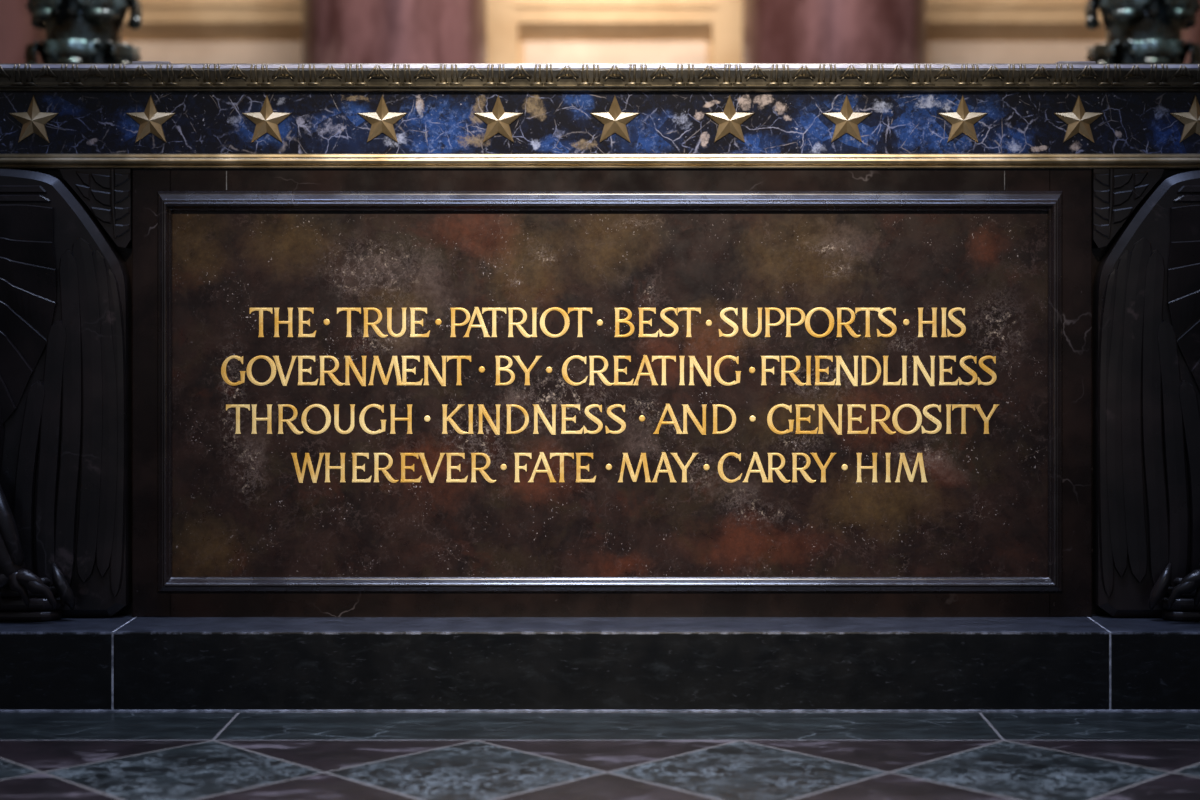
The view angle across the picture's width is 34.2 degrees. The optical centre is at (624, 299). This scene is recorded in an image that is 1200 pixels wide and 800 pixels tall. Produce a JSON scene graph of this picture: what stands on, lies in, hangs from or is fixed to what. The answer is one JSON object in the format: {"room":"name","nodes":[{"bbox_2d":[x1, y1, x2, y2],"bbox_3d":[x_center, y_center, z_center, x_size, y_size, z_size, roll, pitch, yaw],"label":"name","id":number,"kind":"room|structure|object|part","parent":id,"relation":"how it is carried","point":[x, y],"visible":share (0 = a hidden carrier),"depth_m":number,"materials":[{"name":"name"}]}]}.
{"room":"memorial hall","nodes":[
{"label":"memorial hall","id":0,"kind":"room"},
{"bbox_2d":[0,713,1199,799],"bbox_3d":[-0.033,1.060,5.157,15.000,0.120,18.400,0,0,0],"label":"floor","id":1,"kind":"structure","parent":0,"point":[44,756],"depth_m":4.28,"materials":[{"name":"stone"}]},
{"bbox_2d":[0,0,45,63],"bbox_3d":[-4.460,-2.600,13.000,1.700,7.200,1.700,0,0,0],"label":"marble column","id":2,"kind":"structure","parent":1,"relation":"on","point":[17,31],"depth_m":12.66,"materials":[{"name":"stone"}]},
{"bbox_2d":[302,0,486,63],"bbox_3d":[-1.533,-2.600,13.000,1.700,7.200,1.700,0,0,0],"label":"marble column","id":3,"kind":"structure","parent":1,"relation":"on","point":[333,31],"depth_m":12.47,"materials":[{"name":"stone"}]},
{"bbox_2d":[0,614,1199,712],"bbox_3d":[-0.033,0.903,5.617,5.000,0.194,1.781,0,0,0],"label":"plinth","id":4,"kind":"object","parent":1,"relation":"on","point":[117,663],"visible":0.48,"depth_m":4.73,"materials":[{"name":"black stone"}]},
{"bbox_2d":[0,168,131,620],"bbox_3d":[-1.767,0.232,4.854,1.022,1.146,0.306,0,0,0],"label":"eagle","id":5,"kind":"object","parent":4,"relation":"on","point":[66,296],"visible":1,"depth_m":4.92,"materials":[{"name":"black stone"}]},
{"bbox_3d":[-1.640,0.511,4.891,0.294,0.388,0.176,0,0,0],"label":"leg","id":6,"kind":"part","parent":5,"relation":"part of","materials":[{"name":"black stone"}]},
{"bbox_2d":[0,61,1199,616],"bbox_3d":[-0.033,0.101,5.604,4.700,1.410,1.386,0,0,0],"label":"altar","id":7,"kind":"object","parent":4,"relation":"on","point":[409,340],"visible":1,"depth_m":4.96,"materials":[{"name":"brown stone"}]},
{"bbox_2d":[25,0,141,63],"bbox_3d":[-2.220,-0.250,8.000,0.640,2.500,0.640,0,0,0],"label":"bronze torchere","id":8,"kind":"object","parent":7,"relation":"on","point":[77,31],"visible":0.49,"depth_m":7.86,"materials":[{"name":"black metal"}]},
{"bbox_3d":[-0.033,-0.563,4.986,4.680,0.070,0.142,0,0,0],"label":"cornice","id":9,"kind":"part","parent":7,"relation":"part of","materials":[{"name":"grey stone"}]},
{"bbox_3d":[-0.033,-0.353,4.965,4.610,0.039,0.064,0,0,0],"label":"brass moulding","id":10,"kind":"part","parent":7,"relation":"part of","materials":[{"name":"gold metal"}]},
{"bbox_3d":[-0.038,0.239,4.989,2.241,0.945,0.047,0,0,0],"label":"inscription panel","id":11,"kind":"part","parent":7,"relation":"part of","materials":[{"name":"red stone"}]},
{"bbox_3d":[-0.038,0.233,4.950,2.300,1.020,0.037,0,0,0],"label":"frame moulding","id":12,"kind":"part","parent":7,"relation":"part of","materials":[{"name":"stone"}]},
{"bbox_2d":[1085,0,1199,63],"bbox_3d":[2.125,-0.250,8.000,0.640,2.500,0.640,0,0,0],"label":"bronze torchere","id":13,"kind":"object","parent":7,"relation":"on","point":[1137,31],"visible":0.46,"depth_m":7.86,"materials":[{"name":"black metal"}]},
{"bbox_2d":[1092,169,1199,620],"bbox_3d":[1.701,0.232,4.854,1.022,1.146,0.306,0,0,0],"label":"eagle","id":14,"kind":"object","parent":4,"relation":"on","point":[1146,303],"visible":1,"depth_m":4.92,"materials":[{"name":"black stone"}]},
{"bbox_2d":[742,0,926,63],"bbox_3d":[1.393,-2.600,13.000,1.700,7.200,1.700,0,0,0],"label":"marble column","id":15,"kind":"structure","parent":1,"relation":"on","point":[773,31],"depth_m":12.46,"materials":[{"name":"stone"}]},
{"bbox_2d":[1181,0,1199,63],"bbox_3d":[4.320,-2.600,13.000,1.700,7.200,1.700,0,0,0],"label":"marble column","id":16,"kind":"structure","parent":1,"relation":"on","point":[1192,34],"depth_m":12.83,"materials":[{"name":"stone"}]},
{"bbox_2d":[122,0,1105,63],"bbox_3d":[-0.033,-3.000,14.187,15.000,8.000,0.420,0,0,0],"label":"wall","id":17,"kind":"structure","parent":0,"point":[173,31],"depth_m":14.04,"materials":[{"name":"stone"}]},
{"bbox_3d":[-3.000,-1.060,14.114,1.320,1.620,0.065,0,0,0],"label":"wall panel","id":18,"kind":"part","parent":17,"relation":"part of","materials":[{"name":"beige stone"}]},
{"bbox_3d":[-0.070,-1.060,14.114,1.320,1.620,0.065,0,0,0],"label":"wall panel","id":19,"kind":"part","parent":17,"relation":"part of","materials":[{"name":"beige stone"}]},
{"bbox_3d":[2.860,-1.060,14.114,1.320,1.620,0.065,0,0,0],"label":"wall panel","id":20,"kind":"part","parent":17,"relation":"part of","materials":[{"name":"beige stone"}]}
]}

